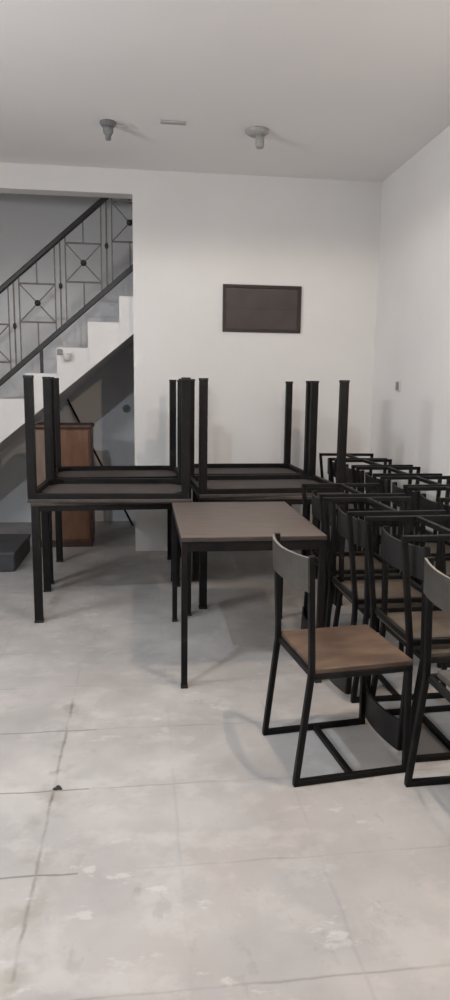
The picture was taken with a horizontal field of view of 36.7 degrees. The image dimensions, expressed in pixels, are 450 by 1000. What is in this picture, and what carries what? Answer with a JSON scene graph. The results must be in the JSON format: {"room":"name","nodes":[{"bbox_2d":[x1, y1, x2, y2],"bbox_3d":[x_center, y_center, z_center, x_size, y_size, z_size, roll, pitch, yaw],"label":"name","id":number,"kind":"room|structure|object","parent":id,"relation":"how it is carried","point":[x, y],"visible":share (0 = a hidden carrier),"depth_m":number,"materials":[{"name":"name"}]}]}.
{"room":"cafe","nodes":[
{"label":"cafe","id":0,"kind":"room"},
{"bbox_2d":[0,193,134,521],"bbox_3d":[-1.301,-2.347,6.979,4.946,5.200,0.150,0,10,-7],"label":"wall","id":1,"kind":"structure","parent":0,"point":[28,222],"depth_m":6.93,"materials":[{"name":"paint"}]},
{"bbox_2d":[122,405,130,412],"bbox_3d":[-1.038,-0.964,7.156,0.084,0.084,0.022,0,10,-7],"label":"switch","id":2,"kind":"object","parent":1,"relation":"attached to","point":[126,408],"visible":1,"depth_m":7.15,"materials":[{"name":"grey plastic"}]},
{"bbox_2d":[0,163,381,550],"bbox_3d":[-1.147,-1.124,5.796,4.946,3.179,0.150,0,10,-7],"label":"wall","id":3,"kind":"structure","parent":0,"point":[195,234],"depth_m":5.79,"materials":[{"name":"white paint"}]},
{"bbox_2d":[0,296,133,452],"bbox_3d":[-1.520,-1.186,6.443,3.752,3.080,1.228,0,10,-7],"label":"staircase","id":4,"kind":"structure","parent":3,"relation":"attached to","point":[107,341],"depth_m":5.85,"materials":[{"name":"white paint"}]},
{"bbox_2d":[57,349,70,359],"bbox_3d":[-1.374,-1.240,5.787,0.120,0.095,0.074,0,10,-7],"label":"wall socket","id":5,"kind":"object","parent":4,"relation":"attached to","point":[66,356],"visible":1,"depth_m":5.77,"materials":[{"name":"grey plastic"}]},
{"bbox_2d":[0,198,132,385],"bbox_3d":[-1.429,-1.803,5.775,3.221,3.538,0.052,0,10,-7],"label":"stair railing","id":6,"kind":"object","parent":4,"relation":"on","point":[101,201],"visible":0.59,"depth_m":5.77,"materials":[{"name":"metal"}]},
{"bbox_2d":[222,284,301,332],"bbox_3d":[0.317,-1.633,5.804,0.677,0.390,0.024,0,10,-7],"label":"picture frame","id":7,"kind":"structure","parent":3,"relation":"in","point":[246,308],"depth_m":5.80,"materials":[{"name":"brown wood"}]},
{"bbox_2d":[0,521,449,999],"bbox_3d":[-0.736,1.090,2.569,5.246,0.120,10.050,0,10,-7],"label":"floor","id":8,"kind":"structure","parent":0,"point":[178,855],"depth_m":2.35,"materials":[{"name":"tile"}]},
{"bbox_2d":[0,534,30,571],"bbox_3d":[-1.950,0.430,5.598,0.562,0.158,0.692,0,9,-6],"label":"step","id":9,"kind":"structure","parent":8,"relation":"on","point":[14,548],"depth_m":5.49,"materials":[{"name":"concrete"}]},
{"bbox_2d":[53,785,61,789],"bbox_3d":[-0.607,1.044,2.462,0.029,0.009,0.028,7,12,35],"label":"chip","id":10,"kind":"object","parent":8,"relation":"on","point":[58,787],"visible":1,"depth_m":2.46,"materials":[{"name":"black rubber"}]},
{"bbox_2d":[35,422,94,546],"bbox_3d":[-1.453,-0.142,6.189,0.516,1.105,0.385,0,10,-7],"label":"base cabinet","id":11,"kind":"object","parent":8,"relation":"on","point":[77,446],"visible":0.44,"depth_m":6.00,"materials":[{"name":"orange wood"}]},
{"bbox_2d":[67,399,133,525],"bbox_3d":[-1.295,-0.388,7.050,0.743,1.299,0.021,3,10,16],"label":"pole","id":12,"kind":"object","parent":8,"relation":"on","point":[68,401],"visible":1,"depth_m":7.04,"materials":[{"name":"metal"}]},
{"bbox_2d":[49,509,171,583],"bbox_3d":[-0.873,0.190,5.323,0.972,0.750,0.700,0,10,-7],"label":"dining table","id":13,"kind":"object","parent":8,"relation":"on","point":[58,514],"visible":0.27,"depth_m":5.58,"materials":[{"name":"grey metal"}]},
{"bbox_2d":[51,377,178,477],"bbox_3d":[-0.817,-0.538,5.131,0.972,0.750,0.700,-1,10,-11],"label":"dining table","id":14,"kind":"object","parent":13,"relation":"on","point":[155,471],"visible":0.62,"depth_m":5.37,"materials":[{"name":"grey metal"}]},
{"bbox_2d":[30,499,191,622],"bbox_3d":[-0.749,0.323,4.533,0.972,0.750,0.700,-1,10,-10],"label":"dining table","id":15,"kind":"object","parent":8,"relation":"on","point":[36,508],"visible":0.44,"depth_m":4.15,"materials":[{"name":"black metal"}]},
{"bbox_2d":[23,375,190,502],"bbox_3d":[-0.724,-0.411,4.377,0.972,0.750,0.700,0,9,-5],"label":"dining table","id":16,"kind":"object","parent":15,"relation":"on","point":[51,490],"visible":1,"depth_m":4.13,"materials":[{"name":"grey metal"}]},
{"bbox_2d":[180,487,309,557],"bbox_3d":[0.132,0.169,5.525,0.972,0.750,0.700,0,10,-7],"label":"dining table","id":17,"kind":"object","parent":8,"relation":"on","point":[303,552],"visible":0.02,"depth_m":5.26,"materials":[{"name":"grey metal"}]},
{"bbox_2d":[177,380,309,474],"bbox_3d":[0.133,-0.572,5.406,0.972,0.750,0.700,-1,10,-9],"label":"dining table","id":18,"kind":"object","parent":17,"relation":"on","point":[286,467],"visible":0.46,"depth_m":5.68,"materials":[{"name":"grey metal"}]},
{"bbox_2d":[172,502,326,688],"bbox_3d":[0.079,0.463,3.755,0.700,0.750,0.985,0,10,-7],"label":"dining table","id":19,"kind":"object","parent":8,"relation":"on","point":[199,526],"visible":0.92,"depth_m":3.36,"materials":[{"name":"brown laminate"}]},
{"bbox_2d":[192,491,346,608],"bbox_3d":[0.276,0.290,4.807,0.972,0.750,0.700,0,10,-7],"label":"dining table","id":20,"kind":"object","parent":8,"relation":"on","point":[199,559],"visible":0.39,"depth_m":4.44,"materials":[{"name":"grey metal"}]},
{"bbox_2d":[190,378,349,497],"bbox_3d":[0.259,-0.449,4.676,0.972,0.750,0.700,-1,10,-10],"label":"dining table","id":21,"kind":"object","parent":20,"relation":"on","point":[204,485],"visible":0.84,"depth_m":4.46,"materials":[{"name":"grey metal"}]},
{"bbox_2d":[327,458,336,515],"bbox_3d":[1.085,0.102,5.637,0.474,0.868,0.405,0,9,-5],"label":"dining chair","id":22,"kind":"object","parent":8,"relation":"on","point":[328,466],"visible":0.08,"depth_m":5.59,"materials":[{"name":"paint"}]},
{"bbox_2d":[319,453,386,530],"bbox_3d":[1.035,0.063,5.650,0.474,0.868,0.405,0,9,-4],"label":"dining chair","id":23,"kind":"object","parent":22,"relation":"on","point":[350,455],"visible":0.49,"depth_m":5.72,"materials":[{"name":"paint"}]},
{"bbox_2d":[262,533,413,786],"bbox_3d":[0.432,0.588,2.666,0.474,0.868,0.405,-2,10,-14],"label":"dining chair","id":24,"kind":"object","parent":8,"relation":"on","point":[354,650],"visible":0.97,"depth_m":2.57,"materials":[{"name":"paint"}]},
{"bbox_2d":[305,490,403,652],"bbox_3d":[0.722,0.402,3.808,0.474,0.868,0.405,0,10,-7],"label":"dining chair","id":25,"kind":"object","parent":8,"relation":"on","point":[315,500],"visible":0.18,"depth_m":3.61,"materials":[{"name":"paint"}]},
{"bbox_2d":[301,483,405,628],"bbox_3d":[0.688,0.364,3.818,0.474,0.868,0.405,-1,10,-8],"label":"dining chair","id":26,"kind":"object","parent":25,"relation":"on","point":[359,556],"visible":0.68,"depth_m":3.81,"materials":[{"name":"paint"}]},
{"bbox_2d":[345,464,364,551],"bbox_3d":[1.149,0.181,5.167,0.474,0.868,0.405,0,10,-7],"label":"dining chair","id":27,"kind":"object","parent":8,"relation":"on","point":[348,476],"visible":0.07,"depth_m":5.01,"materials":[{"name":"paint"}]},
{"bbox_2d":[334,459,412,551],"bbox_3d":[1.101,0.142,5.180,0.474,0.868,0.405,-1,10,-9],"label":"dining chair","id":28,"kind":"object","parent":27,"relation":"on","point":[371,462],"visible":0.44,"depth_m":4.98,"materials":[{"name":"paint"}]},
{"bbox_2d":[333,505,446,702],"bbox_3d":[0.792,0.484,3.320,0.474,0.868,0.405,-1,10,-8],"label":"dining chair","id":29,"kind":"object","parent":8,"relation":"on","point":[359,530],"visible":0.36,"depth_m":3.19,"materials":[{"name":"paint"}]},
{"bbox_2d":[323,497,445,693],"bbox_3d":[0.741,0.446,3.328,0.474,0.868,0.405,-1,10,-8],"label":"dining chair","id":30,"kind":"object","parent":29,"relation":"on","point":[352,587],"visible":0.7,"depth_m":3.28,"materials":[{"name":"paint"}]},
{"bbox_2d":[362,472,417,582],"bbox_3d":[1.213,0.262,4.688,0.474,0.868,0.405,-1,10,-9],"label":"dining chair","id":31,"kind":"object","parent":8,"relation":"on","point":[368,479],"visible":0.07,"depth_m":4.57,"materials":[{"name":"paint"}]},
{"bbox_2d":[356,466,441,554],"bbox_3d":[1.166,0.224,4.697,0.474,0.868,0.405,0,9,-5],"label":"dining chair","id":32,"kind":"object","parent":31,"relation":"on","point":[396,470],"visible":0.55,"depth_m":4.60,"materials":[{"name":"paint"}]},
{"bbox_2d":[392,482,420,581],"bbox_3d":[1.274,0.345,4.189,0.474,0.868,0.405,0,9,-6],"label":"dining chair","id":33,"kind":"object","parent":8,"relation":"on","point":[415,495],"visible":0.12,"depth_m":3.95,"materials":[{"name":"paint"}]},
{"bbox_2d":[380,476,449,555],"bbox_3d":[1.228,0.307,4.199,0.474,0.868,0.405,0,10,-7],"label":"dining chair","id":34,"kind":"object","parent":33,"relation":"on","point":[425,479],"visible":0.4,"depth_m":4.29,"materials":[{"name":"paint"}]},
{"bbox_2d":[370,526,449,762],"bbox_3d":[0.899,0.568,2.821,0.474,0.868,0.405,-1,10,-10],"label":"dining chair","id":35,"kind":"object","parent":8,"relation":"on","point":[390,545],"visible":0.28,"depth_m":2.68,"materials":[{"name":"paint"}]},
{"bbox_2d":[365,515,449,750],"bbox_3d":[0.855,0.528,2.840,0.474,0.868,0.405,-1,10,-9],"label":"dining chair","id":36,"kind":"object","parent":35,"relation":"on","point":[404,621],"visible":0.94,"depth_m":2.79,"materials":[{"name":"paint"}]},
{"bbox_2d":[404,556,449,786],"bbox_3d":[0.925,0.657,2.286,0.474,0.868,0.405,-1,10,-9],"label":"dining chair","id":37,"kind":"object","parent":8,"relation":"on","point":[436,588],"visible":1,"depth_m":2.41,"materials":[{"name":"paint"}]},
{"bbox_2d":[417,493,449,667],"bbox_3d":[1.326,0.422,3.733,0.474,0.868,0.405,-1,10,-8],"label":"dining chair","id":38,"kind":"object","parent":8,"relation":"on","point":[425,504],"visible":0.33,"depth_m":3.65,"materials":[{"name":"paint"}]},
{"bbox_2d":[407,486,449,580],"bbox_3d":[1.278,0.383,3.746,0.474,0.868,0.405,-1,10,-9],"label":"dining chair","id":39,"kind":"object","parent":38,"relation":"on","point":[445,567],"visible":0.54,"depth_m":3.83,"materials":[{"name":"paint"}]},
{"bbox_2d":[0,0,449,181],"bbox_3d":[-0.611,-2.050,1.354,5.246,0.120,8.672,0,10,-7],"label":"ceiling","id":40,"kind":"structure","parent":0,"point":[352,90],"depth_m":3.92,"materials":[{"name":"white paint"}]},
{"bbox_2d":[100,119,128,140],"bbox_3d":[-0.741,-2.466,4.541,0.191,0.110,0.110,0,10,-7],"label":"holder","id":41,"kind":"object","parent":40,"relation":"attached to","point":[108,125],"visible":1,"depth_m":4.51,"materials":[{"name":"grey plastic"}]},
{"bbox_2d":[103,125,113,140],"bbox_3d":[-0.781,-2.451,4.538,0.072,0.082,0.072,0,10,-7],"label":"socket","id":42,"kind":"object","parent":41,"relation":"attached to","point":[107,129],"depth_m":4.52,"materials":[{"name":"grey plastic"}]},
{"bbox_2d":[160,120,185,124],"bbox_3d":[-0.343,-2.503,4.502,0.170,0.014,0.040,0,10,-7],"label":"junction cover","id":43,"kind":"object","parent":40,"relation":"attached to","point":[170,122],"visible":1,"depth_m":4.49,"materials":[{"name":"white plastic"}]},
{"bbox_2d":[245,126,268,148],"bbox_3d":[0.219,-2.471,4.648,0.164,0.110,0.164,0,10,-7],"label":"holder","id":44,"kind":"object","parent":40,"relation":"attached to","point":[258,132],"visible":1,"depth_m":4.62,"materials":[{"name":"white plastic"}]},
{"bbox_2d":[255,134,263,148],"bbox_3d":[0.239,-2.457,4.653,0.060,0.080,0.060,0,10,-7],"label":"socket","id":45,"kind":"object","parent":44,"relation":"attached to","point":[259,142],"depth_m":4.63,"materials":[{"name":"white plastic"}]},
{"bbox_2d":[369,125,449,585],"bbox_3d":[1.827,-1.553,2.442,0.150,5.200,10.050,0,10,-7],"label":"wall","id":46,"kind":"structure","parent":0,"point":[410,425],"depth_m":5.10,"materials":[{"name":"white paint"}]},
{"bbox_2d":[395,380,400,390],"bbox_3d":[1.382,-0.912,5.426,0.018,0.086,0.084,0,10,-7],"label":"wall switch","id":47,"kind":"object","parent":46,"relation":"attached to","point":[398,382],"visible":1,"depth_m":5.40,"materials":[{"name":"beige plastic"}]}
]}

